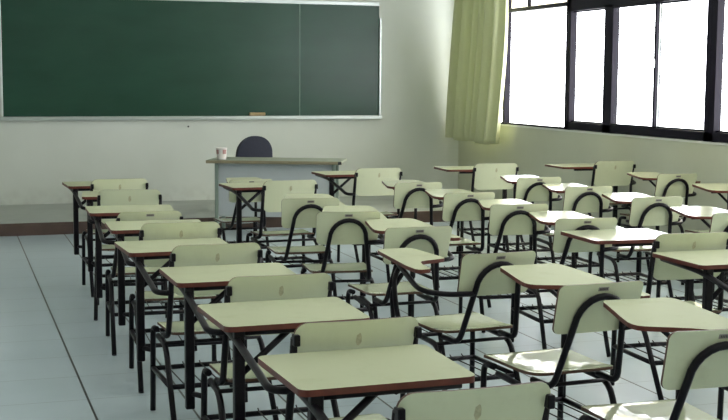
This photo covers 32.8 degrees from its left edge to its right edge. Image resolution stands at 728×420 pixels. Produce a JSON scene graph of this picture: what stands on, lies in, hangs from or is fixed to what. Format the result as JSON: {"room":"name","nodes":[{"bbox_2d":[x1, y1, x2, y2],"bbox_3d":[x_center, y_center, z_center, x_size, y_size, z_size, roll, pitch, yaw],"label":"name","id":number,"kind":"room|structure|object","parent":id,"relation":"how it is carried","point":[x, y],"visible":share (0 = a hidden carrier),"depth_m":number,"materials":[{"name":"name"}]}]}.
{"room":"classroom","nodes":[
{"label":"classroom","id":0,"kind":"room"},
{"bbox_2d":[0,195,442,223],"bbox_3d":[-2.672,0.068,13.793,8.850,0.125,1.910,-2,6,-18],"label":"floor","id":1,"kind":"structure","parent":0,"point":[28,213],"depth_m":13.94,"materials":[{"name":"grey tile"}]},
{"bbox_2d":[0,211,480,236],"bbox_3d":[-2.365,0.165,12.880,8.850,0.127,0.026,-2,6,-18],"label":"trim","id":2,"kind":"structure","parent":1,"relation":"attached to","point":[46,228],"depth_m":12.65,"materials":[{"name":"brown wood"}]},
{"bbox_2d":[236,136,272,156],"bbox_3d":[-1.293,-0.400,13.629,0.580,0.855,0.638,-3,7,-26],"label":"office chair","id":3,"kind":"object","parent":1,"relation":"on","point":[252,146],"visible":0.34,"depth_m":13.34,"materials":[{"name":"fabric"}]},
{"bbox_2d":[0,0,458,204],"bbox_3d":[-2.997,-1.544,14.628,9.250,3.150,0.200,-2,6,-18],"label":"wall","id":4,"kind":"structure","parent":0,"point":[36,157],"depth_m":15.22,"materials":[{"name":"paint"}]},
{"bbox_2d":[0,0,381,120],"bbox_3d":[-1.972,-1.810,14.795,4.625,1.455,0.078,-2,6,-18],"label":"chalkboard","id":5,"kind":"object","parent":4,"relation":"attached to","point":[60,60],"visible":1,"depth_m":14.77,"materials":[{"name":"green"}]},
{"bbox_2d":[249,112,264,115],"bbox_3d":[-1.303,-1.161,15.082,0.200,0.060,0.036,-2,6,-18],"label":"eraser","id":6,"kind":"object","parent":5,"relation":"on","point":[250,113],"visible":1,"depth_m":15.06,"materials":[{"name":"brown wood"}]},
{"bbox_2d":[0,220,727,419],"bbox_3d":[-0.279,0.973,6.693,9.250,0.150,17.400,-2,6,-18],"label":"floor","id":7,"kind":"structure","parent":0,"point":[57,362],"depth_m":7.47,"materials":[{"name":"grey tile"}]},
{"bbox_2d":[62,178,157,296],"bbox_3d":[-1.970,0.159,9.522,0.575,0.854,1.046,-2,6,-20],"label":"desk chair","id":8,"kind":"object","parent":7,"relation":"on","point":[133,183],"visible":0.44,"depth_m":9.29,"materials":[{"name":"beige laminate"}]},
{"bbox_2d":[82,189,167,320],"bbox_3d":[-1.682,0.253,8.655,0.575,0.854,1.046,-1,6,-11],"label":"desk chair","id":9,"kind":"object","parent":7,"relation":"on","point":[144,196],"visible":0.45,"depth_m":8.32,"materials":[{"name":"black paint"}]},
{"bbox_2d":[85,204,196,355],"bbox_3d":[-1.395,0.380,7.636,0.575,0.819,1.046,-1,6,-16],"label":"desk chair","id":10,"kind":"object","parent":7,"relation":"on","point":[165,211],"visible":0.55,"depth_m":7.57,"materials":[{"name":"beige laminate"}]},
{"bbox_2d":[105,219,232,392],"bbox_3d":[-1.088,0.455,6.787,0.575,0.854,1.046,-1,6,-16],"label":"desk chair","id":11,"kind":"object","parent":7,"relation":"on","point":[187,228],"visible":0.52,"depth_m":6.53,"materials":[{"name":"black paint"}]},
{"bbox_2d":[145,326,212,341],"bbox_3d":[-1.002,0.667,6.651,0.336,0.013,0.430,-1,6,-16],"label":"basket","id":12,"kind":"object","parent":11,"relation":"on","point":[147,330],"depth_m":6.79,"materials":[{"name":"black metal"}]},
{"bbox_2d":[114,238,278,419],"bbox_3d":[-0.825,0.545,5.946,0.575,0.854,1.046,-2,6,-21],"label":"desk chair","id":13,"kind":"object","parent":7,"relation":"on","point":[194,251],"visible":0.62,"depth_m":5.74,"materials":[{"name":"black paint"}]},
{"bbox_2d":[172,357,232,384],"bbox_3d":[-0.726,0.757,5.816,0.336,0.013,0.430,-2,6,-21],"label":"basket","id":14,"kind":"object","parent":13,"relation":"on","point":[199,364],"depth_m":5.96,"materials":[{"name":"black metal"}]},
{"bbox_2d":[213,177,271,262],"bbox_3d":[-1.006,0.106,10.373,0.472,0.788,0.770,-2,6,-20],"label":"chair","id":15,"kind":"object","parent":7,"relation":"on","point":[247,195],"visible":0.49,"depth_m":10.17,"materials":[{"name":"beige laminate"}]},
{"bbox_2d":[159,263,339,419],"bbox_3d":[-0.467,0.639,5.080,0.575,0.854,1.046,-2,6,-19],"label":"desk chair","id":16,"kind":"object","parent":7,"relation":"on","point":[255,281],"visible":0.58,"depth_m":5.01,"materials":[{"name":"black paint"}]},
{"bbox_2d":[245,405,307,419],"bbox_3d":[-0.374,0.852,4.947,0.336,0.013,0.430,-2,6,-19],"label":"basket","id":17,"kind":"object","parent":16,"relation":"on","point":[277,411],"depth_m":5.14,"materials":[{"name":"black metal"}]},
{"bbox_2d":[219,180,318,267],"bbox_3d":[-0.706,0.171,9.485,0.575,0.854,1.046,-2,7,-21],"label":"desk chair","id":18,"kind":"object","parent":7,"relation":"on","point":[273,192],"visible":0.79,"depth_m":9.22,"materials":[{"name":"black paint"}]},
{"bbox_2d":[206,157,346,230],"bbox_3d":[-0.889,-0.133,12.681,1.378,0.780,0.528,1,6,5],"label":"desk","id":19,"kind":"object","parent":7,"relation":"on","point":[274,168],"visible":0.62,"depth_m":12.51,"materials":[{"name":"grey laminate"}]},
{"bbox_2d":[216,147,226,159],"bbox_3d":[-1.443,-0.571,12.516,0.116,0.120,0.116,-2,6,-18],"label":"paper cup","id":20,"kind":"object","parent":19,"relation":"on","point":[221,152],"visible":1,"depth_m":12.47,"materials":[{"name":"white paper"}]},
{"bbox_2d":[265,194,345,295],"bbox_3d":[-0.401,0.295,8.430,0.497,0.829,0.810,-1,6,-13],"label":"chair","id":21,"kind":"object","parent":7,"relation":"on","point":[297,210],"visible":0.63,"depth_m":8.06,"materials":[{"name":"black paint"}]},
{"bbox_2d":[197,297,421,419],"bbox_3d":[-0.173,0.734,4.206,0.575,0.854,1.046,-2,6,-20],"label":"desk chair","id":22,"kind":"object","parent":7,"relation":"on","point":[322,323],"visible":0.66,"depth_m":4.19,"materials":[{"name":"black paint"}]},
{"bbox_2d":[301,205,386,318],"bbox_3d":[-0.124,0.381,7.631,0.497,0.829,0.810,-1,6,-10],"label":"chair","id":23,"kind":"object","parent":7,"relation":"on","point":[335,225],"visible":0.81,"depth_m":7.28,"materials":[{"name":"black paint"}]},
{"bbox_2d":[311,168,402,261],"bbox_3d":[-0.031,0.036,10.796,0.575,0.854,1.046,-2,6,-21],"label":"desk chair","id":24,"kind":"object","parent":7,"relation":"on","point":[367,181],"visible":0.53,"depth_m":10.49,"materials":[{"name":"black paint"}]},
{"bbox_2d":[346,218,460,356],"bbox_3d":[0.196,0.461,6.896,0.497,0.829,0.810,-2,6,-20],"label":"chair","id":25,"kind":"object","parent":7,"relation":"on","point":[398,232],"visible":0.68,"depth_m":6.65,"materials":[{"name":"black paint"}]},
{"bbox_2d":[369,180,442,287],"bbox_3d":[0.326,0.165,9.694,0.497,0.829,0.810,-2,6,-18],"label":"chair","id":26,"kind":"object","parent":7,"relation":"on","point":[407,193],"visible":0.43,"depth_m":9.32,"materials":[{"name":"beige laminate"}]},
{"bbox_2d":[258,344,554,419],"bbox_3d":[0.122,0.824,3.368,0.575,0.854,1.046,-2,6,-20],"label":"desk chair","id":27,"kind":"object","parent":7,"relation":"on","point":[417,370],"visible":1,"depth_m":3.41,"materials":[{"name":"black paint"}]},
{"bbox_2d":[417,189,494,309],"bbox_3d":[0.637,0.253,8.881,0.497,0.829,0.810,-2,6,-19],"label":"chair","id":28,"kind":"object","parent":7,"relation":"on","point":[461,205],"visible":0.64,"depth_m":8.55,"materials":[{"name":"black paint"}]},
{"bbox_2d":[427,265,459,276],"bbox_3d":[0.603,0.441,8.881,0.266,0.013,0.452,-2,6,-19],"label":"basket","id":29,"kind":"object","parent":28,"relation":"on","point":[444,268],"depth_m":9.04,"materials":[{"name":"black metal"}]},
{"bbox_2d":[378,248,535,398],"bbox_3d":[0.390,0.573,5.854,0.603,0.829,0.730,-2,7,-23],"label":"chair","id":30,"kind":"object","parent":7,"relation":"on","point":[479,274],"visible":0.82,"depth_m":5.69,"materials":[{"name":"beige laminate"}]},
{"bbox_2d":[450,353,506,376],"bbox_3d":[0.459,0.752,5.940,0.266,0.013,0.452,-2,7,-23],"label":"basket","id":31,"kind":"object","parent":30,"relation":"on","point":[464,357],"depth_m":6.10,"materials":[{"name":"black metal"}]},
{"bbox_2d":[434,163,524,253],"bbox_3d":[1.083,-0.029,11.473,0.606,0.854,1.046,-1,6,-14],"label":"desk chair","id":32,"kind":"object","parent":7,"relation":"on","point":[484,176],"visible":0.47,"depth_m":11.14,"materials":[{"name":"beige laminate"}]},
{"bbox_2d":[458,199,550,332],"bbox_3d":[0.925,0.335,8.128,0.497,0.829,0.810,-1,6,-12],"label":"chair","id":33,"kind":"object","parent":7,"relation":"on","point":[507,216],"visible":0.52,"depth_m":7.75,"materials":[{"name":"black paint"}]},
{"bbox_2d":[487,175,561,252],"bbox_3d":[1.333,0.110,10.271,0.497,0.829,0.810,-1,6,-16],"label":"chair","id":34,"kind":"object","parent":7,"relation":"on","point":[529,188],"visible":0.56,"depth_m":9.91,"materials":[{"name":"black paint"}]},
{"bbox_2d":[495,242,545,249],"bbox_3d":[1.298,0.297,10.273,0.266,0.013,0.452,-1,6,-16],"label":"basket","id":35,"kind":"object","parent":34,"relation":"on","point":[521,243],"depth_m":10.42,"materials":[{"name":"black metal"}]},
{"bbox_2d":[480,263,650,419],"bbox_3d":[0.801,0.652,5.131,0.497,0.829,0.810,-2,7,-22],"label":"chair","id":36,"kind":"object","parent":7,"relation":"on","point":[581,295],"visible":0.84,"depth_m":5.00,"materials":[{"name":"black paint"}]},
{"bbox_2d":[549,400,597,419],"bbox_3d":[0.769,0.839,5.129,0.266,0.013,0.452,-2,7,-22],"label":"basket","id":37,"kind":"object","parent":36,"relation":"on","point":[555,400],"depth_m":5.14,"materials":[{"name":"black metal"}]},
{"bbox_2d":[510,211,623,356],"bbox_3d":[1.188,0.417,7.365,0.497,0.829,0.810,-1,6,-15],"label":"chair","id":38,"kind":"object","parent":7,"relation":"on","point":[562,220],"visible":0.48,"depth_m":7.05,"materials":[{"name":"black paint"}]},
{"bbox_2d":[522,303,554,319],"bbox_3d":[1.153,0.604,7.367,0.266,0.013,0.452,-1,6,-15],"label":"basket","id":39,"kind":"object","parent":38,"relation":"on","point":[551,307],"depth_m":7.54,"materials":[{"name":"black metal"}]},
{"bbox_2d":[529,183,612,277],"bbox_3d":[1.577,0.198,9.451,0.497,0.829,0.810,-1,6,-16],"label":"chair","id":40,"kind":"object","parent":7,"relation":"on","point":[579,198],"visible":0.56,"depth_m":9.10,"materials":[{"name":"black paint"}]},
{"bbox_2d":[537,255,594,264],"bbox_3d":[1.542,0.386,9.453,0.266,0.013,0.452,-1,6,-16],"label":"basket","id":41,"kind":"object","parent":40,"relation":"on","point":[568,257],"depth_m":9.58,"materials":[{"name":"black metal"}]},
{"bbox_2d":[545,161,643,252],"bbox_3d":[2.230,-0.070,11.925,0.606,0.854,1.046,-2,6,-17],"label":"desk chair","id":42,"kind":"object","parent":7,"relation":"on","point":[605,173],"visible":0.63,"depth_m":11.62,"materials":[{"name":"black paint"}]},
{"bbox_2d":[588,193,686,296],"bbox_3d":[1.893,0.284,8.659,0.497,0.829,0.810,-1,6,-16],"label":"chair","id":43,"kind":"object","parent":7,"relation":"on","point":[645,210],"visible":0.75,"depth_m":8.33,"materials":[{"name":"black paint"}]},
{"bbox_2d":[597,271,661,282],"bbox_3d":[1.858,0.471,8.661,0.266,0.013,0.452,-1,6,-16],"label":"basket","id":44,"kind":"object","parent":43,"relation":"on","point":[630,273],"depth_m":8.82,"materials":[{"name":"black metal"}]},
{"bbox_2d":[561,228,727,399],"bbox_3d":[1.515,0.503,6.477,0.606,0.854,1.046,-1,6,-16],"label":"desk chair","id":45,"kind":"object","parent":7,"relation":"on","point":[659,241],"visible":0.5,"depth_m":6.18,"materials":[{"name":"black paint"}]},
{"bbox_2d":[624,339,666,360],"bbox_3d":[1.587,0.716,6.336,0.336,0.013,0.430,-1,6,-16],"label":"basket","id":46,"kind":"object","parent":45,"relation":"on","point":[633,345],"depth_m":6.49,"materials":[{"name":"black metal"}]},
{"bbox_2d":[579,297,727,419],"bbox_3d":[1.056,0.744,4.279,0.497,0.829,0.810,-1,6,-16],"label":"chair","id":47,"kind":"object","parent":7,"relation":"on","point":[696,352],"visible":1,"depth_m":4.25,"materials":[{"name":"black paint"}]},
{"bbox_2d":[616,172,700,269],"bbox_3d":[2.531,0.069,10.724,0.497,0.829,0.810,-2,6,-19],"label":"chair","id":48,"kind":"object","parent":7,"relation":"on","point":[667,185],"visible":0.57,"depth_m":10.37,"materials":[{"name":"black paint"}]},
{"bbox_2d":[652,249,727,419],"bbox_3d":[1.824,0.593,5.644,0.575,0.854,1.046,-2,6,-17],"label":"desk chair","id":49,"kind":"object","parent":7,"relation":"on","point":[710,261],"visible":0.71,"depth_m":5.67,"materials":[{"name":"black paint"}]},
{"bbox_2d":[656,206,727,311],"bbox_3d":[2.159,0.385,7.722,0.497,0.829,0.810,-1,6,-17],"label":"chair","id":50,"kind":"object","parent":7,"relation":"on","point":[719,217],"visible":0.44,"depth_m":7.78,"materials":[{"name":"black paint"}]},
{"bbox_2d":[666,295,727,308],"bbox_3d":[2.124,0.572,7.724,0.266,0.013,0.452,-1,6,-17],"label":"basket","id":51,"kind":"object","parent":50,"relation":"on","point":[681,297],"depth_m":7.88,"materials":[{"name":"black metal"}]},
{"bbox_2d":[681,183,727,284],"bbox_3d":[2.796,0.197,9.535,0.497,0.829,0.810,-2,6,-18],"label":"chair","id":52,"kind":"object","parent":7,"relation":"on","point":[718,188],"visible":0.38,"depth_m":9.67,"materials":[{"name":"black paint"}]},
{"bbox_2d":[458,125,727,232],"bbox_3d":[4.022,-0.794,7.950,0.200,3.150,17.000,-2,6,-18],"label":"wall","id":53,"kind":"structure","parent":0,"point":[530,149],"depth_m":12.60,"materials":[{"name":"beige paint"}]},
{"bbox_2d":[445,0,507,144],"bbox_3d":[1.363,-1.841,14.897,0.196,2.072,1.901,-2,6,-18],"label":"curtain","id":54,"kind":"object","parent":53,"relation":"hanging from","point":[479,38],"visible":1,"depth_m":14.80,"materials":[{"name":"green fabric"}]},
{"bbox_2d":[501,0,567,128],"bbox_3d":[1.772,-1.946,14.402,0.075,1.905,2.670,-2,6,-18],"label":"window","id":55,"kind":"structure","parent":53,"relation":"in","point":[506,98],"depth_m":14.55,"materials":[{"name":"paint"}]},
{"bbox_2d":[512,0,566,11],"bbox_3d":[5.025,-1.882,8.170,1.900,0.160,19.000,-2,6,-18],"label":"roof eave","id":56,"kind":"object","parent":53,"relation":"attached to","point":[515,3],"depth_m":15.59,"materials":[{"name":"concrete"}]},
{"bbox_2d":[501,124,727,145],"bbox_3d":[3.084,-0.588,10.790,0.216,0.020,10.590,-2,6,-18],"label":"trim","id":57,"kind":"structure","parent":53,"relation":"attached to","point":[543,128],"depth_m":12.01,"materials":[{"name":"white paint"}]},
{"bbox_2d":[565,0,712,141],"bbox_3d":[2.608,-1.676,11.897,0.089,1.905,2.640,-2,6,-18],"label":"window","id":58,"kind":"structure","parent":53,"relation":"in","point":[609,124],"depth_m":12.25,"materials":[{"name":"paint"}]},
{"bbox_2d":[708,0,727,142],"bbox_3d":[3.445,-1.407,9.408,0.089,1.905,2.640,-2,6,-18],"label":"window","id":59,"kind":"structure","parent":53,"relation":"in","point":[715,134],"depth_m":10.62,"materials":[{"name":"paint"}]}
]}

